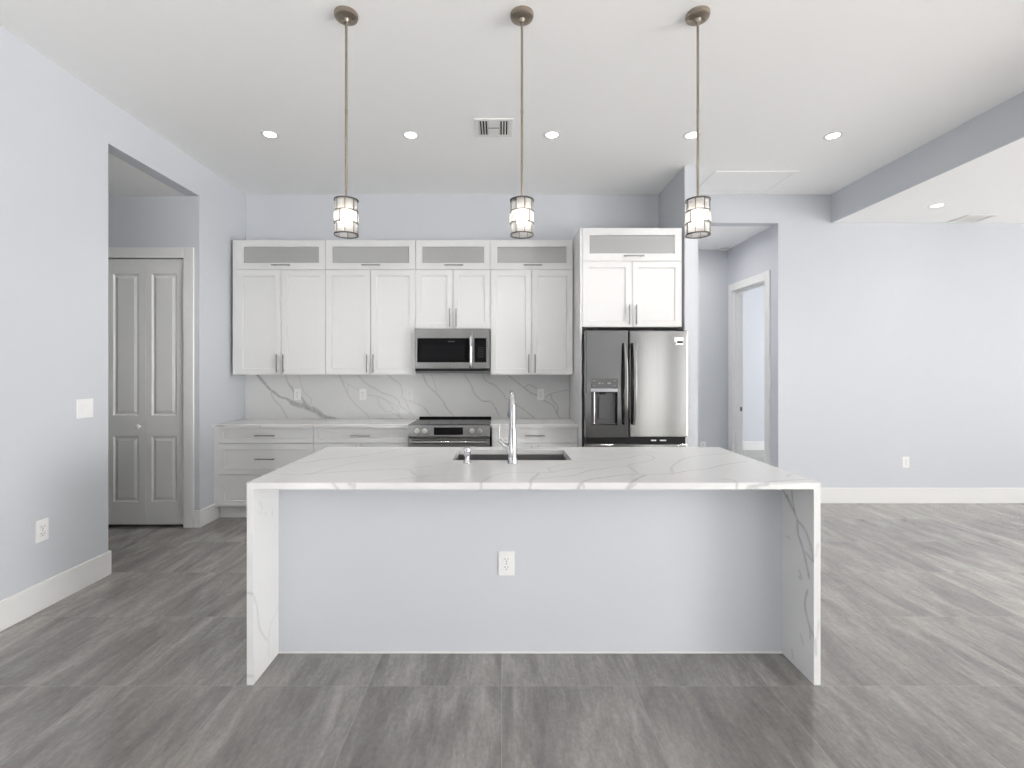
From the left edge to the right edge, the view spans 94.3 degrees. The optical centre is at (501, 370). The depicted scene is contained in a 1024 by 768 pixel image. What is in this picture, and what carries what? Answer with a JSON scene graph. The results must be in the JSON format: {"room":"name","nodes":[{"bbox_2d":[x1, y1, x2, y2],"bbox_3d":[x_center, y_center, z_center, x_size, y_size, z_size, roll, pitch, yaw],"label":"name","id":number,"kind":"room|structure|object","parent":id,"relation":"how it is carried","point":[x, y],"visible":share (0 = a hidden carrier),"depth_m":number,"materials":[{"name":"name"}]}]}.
{"room":"kitchen","nodes":[
{"label":"kitchen","id":0,"kind":"room"},
{"bbox_2d":[0,25,245,600],"bbox_3d":[-2.815,-0.235,0.272,0.120,3.330,9.944,0,0,0],"label":"wall","id":1,"kind":"structure","parent":0,"point":[58,133],"depth_m":3.00,"materials":[{"name":"paint"}]},
{"bbox_2d":[35,518,48,543],"bbox_3d":[-2.751,0.958,2.845,0.009,0.130,0.080,0,0,0],"label":"electrical outlet","id":2,"kind":"object","parent":1,"relation":"attached to","point":[41,526],"visible":1,"depth_m":2.84,"materials":[{"name":"white plastic"}]},
{"bbox_2d":[40,524,45,529],"bbox_3d":[-2.748,0.938,2.845,0.003,0.031,0.033,0,0,0],"label":"socket","id":3,"kind":"object","parent":2,"relation":"attached to","point":[42,526],"depth_m":2.85,"materials":[{"name":"white plastic"}]},
{"bbox_2d":[40,531,45,536],"bbox_3d":[-2.748,0.979,2.845,0.003,0.031,0.033,0,0,0],"label":"socket","id":4,"kind":"object","parent":2,"relation":"attached to","point":[42,533],"depth_m":2.85,"materials":[{"name":"white plastic"}]},
{"bbox_2d":[0,550,110,631],"bbox_3d":[-2.808,1.347,-0.580,0.133,0.165,7.841,0,0,0],"label":"baseboard","id":5,"kind":"structure","parent":1,"relation":"attached to","point":[15,608],"depth_m":2.90,"materials":[{"name":"paint"}]},
{"bbox_2d":[76,398,92,418],"bbox_3d":[-2.750,0.250,3.138,0.010,0.125,0.124,0,0,0],"label":"light switch","id":6,"kind":"object","parent":1,"relation":"attached to","point":[84,407],"visible":1,"depth_m":3.13,"materials":[{"name":"white plastic"}]},
{"bbox_2d":[194,504,219,527],"bbox_3d":[-2.771,1.353,4.471,0.058,0.155,0.302,0,0,0],"label":"baseboard","id":7,"kind":"structure","parent":1,"relation":"attached to","point":[202,517],"depth_m":4.41,"materials":[{"name":"paint"}]},
{"bbox_2d":[108,153,184,195],"bbox_3d":[-3.987,-1.642,4.231,2.225,0.100,1.805,0,0,0],"label":"ceiling","id":8,"kind":"structure","parent":0,"point":[124,179],"depth_m":4.04,"materials":[{"name":"white paint"}]},
{"bbox_2d":[108,196,185,258],"bbox_3d":[-3.987,-0.081,4.393,2.225,3.022,0.120,0,0,0],"label":"wall","id":9,"kind":"structure","parent":0,"point":[133,221],"depth_m":4.33,"materials":[{"name":"paint"}]},
{"bbox_2d":[108,247,193,527],"bbox_3d":[-3.611,0.155,4.341,1.620,2.549,0.076,0,0,0],"label":"door","id":10,"kind":"structure","parent":9,"relation":"in","point":[151,301],"depth_m":4.34,"materials":[{"name":"paint"}]},
{"bbox_2d":[0,450,1023,767],"bbox_3d":[2.000,1.480,2.150,14.400,0.100,13.700,0,0,0],"label":"floor","id":11,"kind":"structure","parent":0,"point":[144,665],"depth_m":2.14,"materials":[{"name":"grey wood"}]},
{"bbox_2d":[214,428,313,516],"bbox_3d":[-2.276,0.987,4.816,0.955,0.886,0.614,0,0,0],"label":"base cabinet","id":12,"kind":"object","parent":11,"relation":"on","point":[242,456],"visible":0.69,"depth_m":4.55,"materials":[{"name":"paint"}]},
{"bbox_2d":[212,418,418,427],"bbox_3d":[-1.817,0.529,4.812,1.874,0.028,0.584,0,0,0],"label":"countertop","id":13,"kind":"structure","parent":12,"relation":"on","point":[247,422],"depth_m":4.62,"materials":[{"name":"stone"}]},
{"bbox_2d":[314,428,408,452],"bbox_3d":[-1.345,0.987,4.816,0.907,0.886,0.614,0,0,0],"label":"base cabinet","id":14,"kind":"object","parent":11,"relation":"on","point":[323,437],"visible":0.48,"depth_m":4.54,"materials":[{"name":"paint"}]},
{"bbox_2d":[408,416,490,446],"bbox_3d":[-0.492,0.961,4.741,0.768,0.938,0.718,0,0,0],"label":"range","id":15,"kind":"object","parent":11,"relation":"on","point":[426,431],"visible":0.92,"depth_m":4.45,"materials":[{"name":"silver metal"}]},
{"bbox_2d":[410,418,490,423],"bbox_3d":[-0.492,0.516,4.795,0.768,0.015,0.599,0,0,0],"label":"cooktop","id":16,"kind":"object","parent":15,"relation":"in","point":[421,420],"depth_m":4.74,"materials":[{"name":"ceramic"}]},
{"bbox_2d":[278,489,782,653],"bbox_3d":[0.146,0.985,2.770,2.548,0.890,0.744,0,0,0],"label":"panel","id":17,"kind":"object","parent":11,"relation":"on","point":[362,571],"visible":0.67,"depth_m":2.40,"materials":[{"name":"paint"}]},
{"bbox_2d":[498,551,514,575],"bbox_3d":[0.025,0.975,2.400,0.082,0.122,0.009,0,0,0],"label":"electrical outlet","id":18,"kind":"object","parent":17,"relation":"attached to","point":[506,559],"visible":1,"depth_m":2.40,"materials":[{"name":"white plastic"}]},
{"bbox_2d":[503,557,509,562],"bbox_3d":[0.025,0.955,2.397,0.033,0.031,0.003,0,0,0],"label":"socket","id":19,"kind":"object","parent":18,"relation":"attached to","point":[505,559],"depth_m":2.40,"materials":[{"name":"white plastic"}]},
{"bbox_2d":[503,565,509,570],"bbox_3d":[0.025,0.996,2.397,0.033,0.031,0.003,0,0,0],"label":"socket","id":20,"kind":"object","parent":18,"relation":"attached to","point":[505,567],"depth_m":2.40,"materials":[{"name":"white plastic"}]},
{"bbox_2d":[247,447,820,684],"bbox_3d":[0.146,0.970,2.663,2.608,0.920,1.009,0,0,0],"label":"countertop","id":21,"kind":"structure","parent":17,"relation":"on","point":[329,467],"depth_m":2.31,"materials":[{"name":"stone"}]},
{"bbox_2d":[463,447,470,463],"bbox_3d":[-0.190,0.468,2.652,0.044,0.085,0.098,0,0,0],"label":"soap dispenser","id":22,"kind":"object","parent":21,"relation":"on","point":[467,450],"visible":1,"depth_m":2.61,"materials":[{"name":"silver metal"}]},
{"bbox_2d":[498,390,517,463],"bbox_3d":[0.034,0.311,2.738,0.110,0.398,0.303,0,0,0],"label":"kitchen faucet","id":23,"kind":"object","parent":21,"relation":"on","point":[511,447],"visible":1,"depth_m":2.60,"materials":[{"name":"silver metal"}]},
{"bbox_2d":[456,454,566,459],"bbox_3d":[0.061,0.651,2.881,0.718,0.222,0.402,0,0,0],"label":"undermount sink","id":24,"kind":"object","parent":21,"relation":"in","point":[460,456],"visible":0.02,"depth_m":3.06,"materials":[{"name":"metal"}]},
{"bbox_2d":[492,428,576,446],"bbox_3d":[0.319,0.987,4.816,0.819,0.886,0.614,0,0,0],"label":"base cabinet","id":25,"kind":"object","parent":11,"relation":"on","point":[526,437],"visible":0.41,"depth_m":4.54,"materials":[{"name":"paint"}]},
{"bbox_2d":[491,418,577,427],"bbox_3d":[0.312,0.529,4.812,0.833,0.028,0.584,0,0,0],"label":"countertop","id":26,"kind":"structure","parent":25,"relation":"on","point":[519,422],"depth_m":4.62,"materials":[{"name":"stone"}]},
{"bbox_2d":[569,228,581,446],"bbox_3d":[0.740,0.051,4.771,0.020,2.758,0.703,0,0,0],"label":"end panel","id":27,"kind":"object","parent":11,"relation":"on","point":[575,380],"visible":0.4,"depth_m":4.56,"materials":[{"name":"paint"}]},
{"bbox_2d":[582,329,687,446],"bbox_3d":[1.212,0.528,4.636,0.920,1.803,0.888,0,0,0],"label":"refrigerator","id":28,"kind":"object","parent":11,"relation":"on","point":[635,383],"visible":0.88,"depth_m":4.26,"materials":[{"name":"grey metal"}]},
{"bbox_2d":[0,0,1023,193],"bbox_3d":[0.340,-1.950,0.212,6.430,0.100,9.824,0,0,0],"label":"ceiling","id":29,"kind":"structure","parent":0,"point":[617,79],"depth_m":3.15,"materials":[{"name":"white paint"}]},
{"bbox_2d":[260,130,279,138],"bbox_3d":[-1.862,-1.897,3.821,0.140,0.006,0.140,0,0,0],"label":"recessed light","id":30,"kind":"object","parent":29,"relation":"in","point":[270,134],"visible":1,"depth_m":3.81,"materials":[{"name":"white plastic"}]},
{"bbox_2d":[333,5,358,238],"bbox_3d":[-0.828,-1.310,2.533,0.132,1.180,0.132,0,0,0],"label":"pendant light","id":31,"kind":"object","parent":29,"relation":"hanging from","point":[345,15],"visible":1,"depth_m":2.52,"materials":[{"name":"glass"}]},
{"bbox_2d":[341,197,350,209],"bbox_3d":[-0.828,-0.888,2.533,0.052,0.064,0.052,0,0,0],"label":"panel","id":32,"kind":"object","parent":31,"relation":"attached to","point":[347,203],"depth_m":2.52,"materials":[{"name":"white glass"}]},
{"bbox_2d":[402,130,419,138],"bbox_3d":[-0.730,-1.897,3.829,0.140,0.006,0.140,0,0,0],"label":"recessed light","id":33,"kind":"object","parent":29,"relation":"in","point":[409,134],"visible":1,"depth_m":3.82,"materials":[{"name":"white plastic"}]},
{"bbox_2d":[474,118,512,136],"bbox_3d":[-0.060,-1.893,3.712,0.290,0.013,0.275,0,0,0],"label":"ceiling vent","id":34,"kind":"object","parent":29,"relation":"in","point":[484,127],"visible":1,"depth_m":3.69,"materials":[{"name":"metal"}]},
{"bbox_2d":[510,5,533,238],"bbox_3d":[0.109,-1.310,2.533,0.132,1.180,0.132,0,0,0],"label":"pendant light","id":35,"kind":"object","parent":29,"relation":"hanging from","point":[522,15],"visible":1,"depth_m":2.52,"materials":[{"name":"glass"}]},
{"bbox_2d":[517,197,526,210],"bbox_3d":[0.109,-0.888,2.533,0.052,0.064,0.052,0,0,0],"label":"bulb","id":36,"kind":"object","parent":35,"relation":"attached to","point":[521,202],"depth_m":2.52,"materials":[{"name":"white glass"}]},
{"bbox_2d":[543,130,560,138],"bbox_3d":[0.407,-1.897,3.826,0.140,0.006,0.140,0,0,0],"label":"recessed light","id":37,"kind":"object","parent":29,"relation":"in","point":[552,134],"visible":1,"depth_m":3.81,"materials":[{"name":"white plastic"}]},
{"bbox_2d":[683,131,700,138],"bbox_3d":[1.536,-1.897,3.831,0.140,0.006,0.140,0,0,0],"label":"recessed light","id":38,"kind":"object","parent":29,"relation":"in","point":[691,134],"visible":0.89,"depth_m":3.83,"materials":[{"name":"white plastic"}]},
{"bbox_2d":[685,5,710,238],"bbox_3d":[1.047,-1.310,2.533,0.132,1.180,0.132,0,0,0],"label":"pendant light","id":39,"kind":"object","parent":29,"relation":"hanging from","point":[698,15],"visible":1,"depth_m":2.52,"materials":[{"name":"glass"}]},
{"bbox_2d":[693,197,702,210],"bbox_3d":[1.047,-0.888,2.533,0.052,0.064,0.052,0,0,0],"label":"bulb","id":40,"kind":"object","parent":39,"relation":"attached to","point":[698,202],"depth_m":2.51,"materials":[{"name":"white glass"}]},
{"bbox_2d":[699,171,798,191],"bbox_3d":[2.437,-1.896,4.787,0.793,0.008,0.526,0,0,0],"label":"attic hatch","id":41,"kind":"object","parent":29,"relation":"attached to","point":[719,181],"visible":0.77,"depth_m":4.76,"materials":[{"name":"white paint"}]},
{"bbox_2d":[823,131,843,139],"bbox_3d":[2.681,-1.897,3.842,0.140,0.006,0.140,0,0,0],"label":"recessed light","id":42,"kind":"object","parent":29,"relation":"in","point":[833,135],"visible":1,"depth_m":3.83,"materials":[{"name":"white plastic"}]},
{"bbox_2d":[246,194,1023,487],"bbox_3d":[3.223,-0.235,5.184,11.955,3.330,0.120,0,0,0],"label":"wall","id":43,"kind":"structure","parent":0,"point":[891,342],"depth_m":5.12,"materials":[{"name":"paint"}]},
{"bbox_2d":[233,270,325,374],"bbox_3d":[-2.248,-0.488,4.944,0.941,1.060,0.358,0,0,0],"label":"upper cabinet","id":44,"kind":"object","parent":43,"relation":"attached to","point":[279,316],"visible":0.95,"depth_m":4.81,"materials":[{"name":"paint"}]},
{"bbox_2d":[233,240,325,269],"bbox_3d":[-2.248,-1.169,4.944,0.941,0.302,0.358,0,0,0],"label":"upper cabinet","id":45,"kind":"object","parent":43,"relation":"attached to","point":[247,254],"visible":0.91,"depth_m":4.80,"materials":[{"name":"paint"}]},
{"bbox_2d":[326,240,415,269],"bbox_3d":[-1.323,-1.169,4.944,0.910,0.302,0.358,0,0,0],"label":"upper cabinet","id":46,"kind":"object","parent":43,"relation":"attached to","point":[340,254],"visible":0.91,"depth_m":4.80,"materials":[{"name":"paint"}]},
{"bbox_2d":[326,270,420,374],"bbox_3d":[-1.323,-0.488,4.944,0.910,1.060,0.358,0,0,0],"label":"upper cabinet","id":47,"kind":"object","parent":43,"relation":"attached to","point":[371,314],"visible":0.94,"depth_m":4.81,"materials":[{"name":"paint"}]},
{"bbox_2d":[245,374,568,417],"bbox_3d":[-1.012,0.279,5.114,3.483,0.473,0.020,0,0,0],"label":"backsplash","id":48,"kind":"structure","parent":43,"relation":"attached to","point":[266,396],"depth_m":5.10,"materials":[{"name":"stone"}]},
{"bbox_2d":[294,389,300,399],"bbox_3d":[-2.192,0.258,5.099,0.073,0.118,0.009,0,0,0],"label":"electrical outlet","id":49,"kind":"object","parent":48,"relation":"attached to","point":[297,392],"visible":1,"depth_m":5.10,"materials":[{"name":"white plastic"}]},
{"bbox_2d":[359,389,365,399],"bbox_3d":[-1.490,0.258,5.099,0.073,0.118,0.009,0,0,0],"label":"electrical outlet","id":50,"kind":"object","parent":48,"relation":"attached to","point":[362,392],"visible":1,"depth_m":5.10,"materials":[{"name":"white plastic"}]},
{"bbox_2d":[537,389,543,399],"bbox_3d":[0.420,0.258,5.099,0.073,0.118,0.009,0,0,0],"label":"electrical outlet","id":51,"kind":"object","parent":48,"relation":"attached to","point":[540,392],"visible":1,"depth_m":5.10,"materials":[{"name":"white plastic"}]},
{"bbox_2d":[416,270,490,331],"bbox_3d":[-0.489,-0.719,4.944,0.758,0.599,0.358,0,0,0],"label":"upper cabinet","id":52,"kind":"object","parent":43,"relation":"attached to","point":[445,299],"visible":0.92,"depth_m":4.81,"materials":[{"name":"paint"}]},
{"bbox_2d":[415,329,489,372],"bbox_3d":[-0.489,-0.194,4.879,0.744,0.444,0.445,0,0,0],"label":"microwave oven","id":53,"kind":"object","parent":52,"relation":"attached to","point":[436,350],"visible":1,"depth_m":4.71,"materials":[{"name":"silver metal"}]},
{"bbox_2d":[416,240,490,269],"bbox_3d":[-0.489,-1.169,4.944,0.758,0.302,0.358,0,0,0],"label":"upper cabinet","id":54,"kind":"object","parent":43,"relation":"attached to","point":[430,254],"visible":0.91,"depth_m":4.80,"materials":[{"name":"paint"}]},
{"bbox_2d":[491,270,572,374],"bbox_3d":[0.306,-0.488,4.944,0.832,1.060,0.358,0,0,0],"label":"upper cabinet","id":55,"kind":"object","parent":43,"relation":"attached to","point":[532,310],"visible":1,"depth_m":4.81,"materials":[{"name":"paint"}]},
{"bbox_2d":[491,240,572,269],"bbox_3d":[0.306,-1.169,4.944,0.832,0.302,0.358,0,0,0],"label":"upper cabinet","id":56,"kind":"object","parent":43,"relation":"attached to","point":[505,254],"visible":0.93,"depth_m":4.80,"materials":[{"name":"paint"}]},
{"bbox_2d":[582,261,681,332],"bbox_3d":[1.216,-0.712,4.754,0.928,0.614,0.738,0,0,0],"label":"upper cabinet","id":57,"kind":"object","parent":43,"relation":"attached to","point":[616,295],"visible":0.94,"depth_m":4.43,"materials":[{"name":"paint"}]},
{"bbox_2d":[582,228,681,260],"bbox_3d":[1.216,-1.174,4.754,0.928,0.308,0.738,0,0,0],"label":"upper cabinet","id":58,"kind":"object","parent":43,"relation":"attached to","point":[598,244],"visible":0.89,"depth_m":4.42,"materials":[{"name":"paint"}]},
{"bbox_2d":[902,457,908,467],"bbox_3d":[4.358,0.989,5.120,0.073,0.118,0.009,0,0,0],"label":"electrical outlet","id":59,"kind":"object","parent":43,"relation":"attached to","point":[905,460],"visible":1,"depth_m":5.12,"materials":[{"name":"white plastic"}]},
{"bbox_2d":[821,488,1023,502],"bbox_3d":[5.986,1.347,5.117,6.028,0.165,0.013,0,0,0],"label":"baseboard","id":60,"kind":"structure","parent":43,"relation":"attached to","point":[828,495],"depth_m":5.11,"materials":[{"name":"paint"}]},
{"bbox_2d":[659,165,697,446],"bbox_3d":[1.758,-0.235,5.393,0.123,3.330,1.985,0,0,0],"label":"wall partition","id":61,"kind":"structure","parent":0,"point":[672,206],"depth_m":4.40,"materials":[{"name":"paint"}]},
{"bbox_2d":[698,250,727,449],"bbox_3d":[2.462,-0.081,6.325,1.285,3.022,0.120,0,0,0],"label":"wall","id":62,"kind":"structure","parent":0,"point":[712,264],"depth_m":6.26,"materials":[{"name":"paint"}]},
{"bbox_2d":[700,442,705,446],"bbox_3d":[2.658,0.996,6.261,0.073,0.118,0.009,0,0,0],"label":"electrical outlet","id":63,"kind":"object","parent":62,"relation":"attached to","point":[702,444],"visible":0.68,"depth_m":6.26,"materials":[{"name":"white plastic"}]},
{"bbox_2d":[698,226,771,249],"bbox_3d":[2.462,-1.642,5.755,1.285,0.100,1.021,0,0,0],"label":"ceiling","id":64,"kind":"structure","parent":0,"point":[721,236],"depth_m":5.60,"materials":[{"name":"white paint"}]},
{"bbox_2d":[718,246,729,250],"bbox_3d":[2.885,-1.573,6.165,0.140,0.036,0.140,0,0,0],"label":"smoke detector","id":65,"kind":"object","parent":64,"relation":"attached to","point":[725,248],"visible":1,"depth_m":6.12,"materials":[{"name":"white plastic"}]},
{"bbox_2d":[728,227,771,464],"bbox_3d":[3.045,-0.081,5.755,0.120,3.022,1.021,0,0,0],"label":"wall","id":66,"kind":"structure","parent":0,"point":[751,257],"depth_m":5.63,"materials":[{"name":"paint"}]},
{"bbox_2d":[728,270,770,464],"bbox_3d":[3.037,0.158,5.742,0.136,2.545,0.950,0,0,0],"label":"door frame","id":67,"kind":"structure","parent":66,"relation":"in","point":[735,290],"depth_m":6.11,"materials":[{"name":"paint"}]},
{"bbox_2d":[743,286,763,440],"bbox_3d":[6.152,-0.081,8.600,6.095,3.022,0.120,0,0,0],"label":"wall","id":68,"kind":"structure","parent":0,"point":[753,299],"depth_m":8.54,"materials":[{"name":"paint"}]},
{"bbox_2d":[743,441,763,449],"bbox_3d":[6.053,1.353,8.533,5.895,0.155,0.015,0,0,0],"label":"baseboard","id":69,"kind":"structure","parent":68,"relation":"attached to","point":[747,445],"depth_m":8.53,"materials":[{"name":"paint"}]},
{"bbox_2d":[831,92,1023,222],"bbox_3d":[3.561,-1.796,0.212,0.012,0.408,9.824,0,0,0],"label":"beam","id":70,"kind":"structure","parent":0,"point":[1002,125],"depth_m":3.87,"materials":[{"name":"paint"}]},
{"bbox_2d":[833,138,1023,222],"bbox_3d":[6.383,-1.642,0.212,5.633,0.100,9.824,0,0,0],"label":"ceiling","id":71,"kind":"structure","parent":0,"point":[992,183],"depth_m":4.35,"materials":[{"name":"white paint"}]},
{"bbox_2d":[927,203,946,207],"bbox_3d":[4.200,-1.589,4.580,0.140,0.006,0.140,0,0,0],"label":"recessed light","id":72,"kind":"object","parent":71,"relation":"in","point":[937,204],"visible":1,"depth_m":4.57,"materials":[{"name":"white plastic"}]},
{"bbox_2d":[947,215,996,222],"bbox_3d":[4.915,-1.587,4.965,0.290,0.010,0.240,0,0,0],"label":"ceiling vent","id":73,"kind":"object","parent":71,"relation":"in","point":[968,218],"visible":1,"depth_m":4.96,"materials":[{"name":"metal"}]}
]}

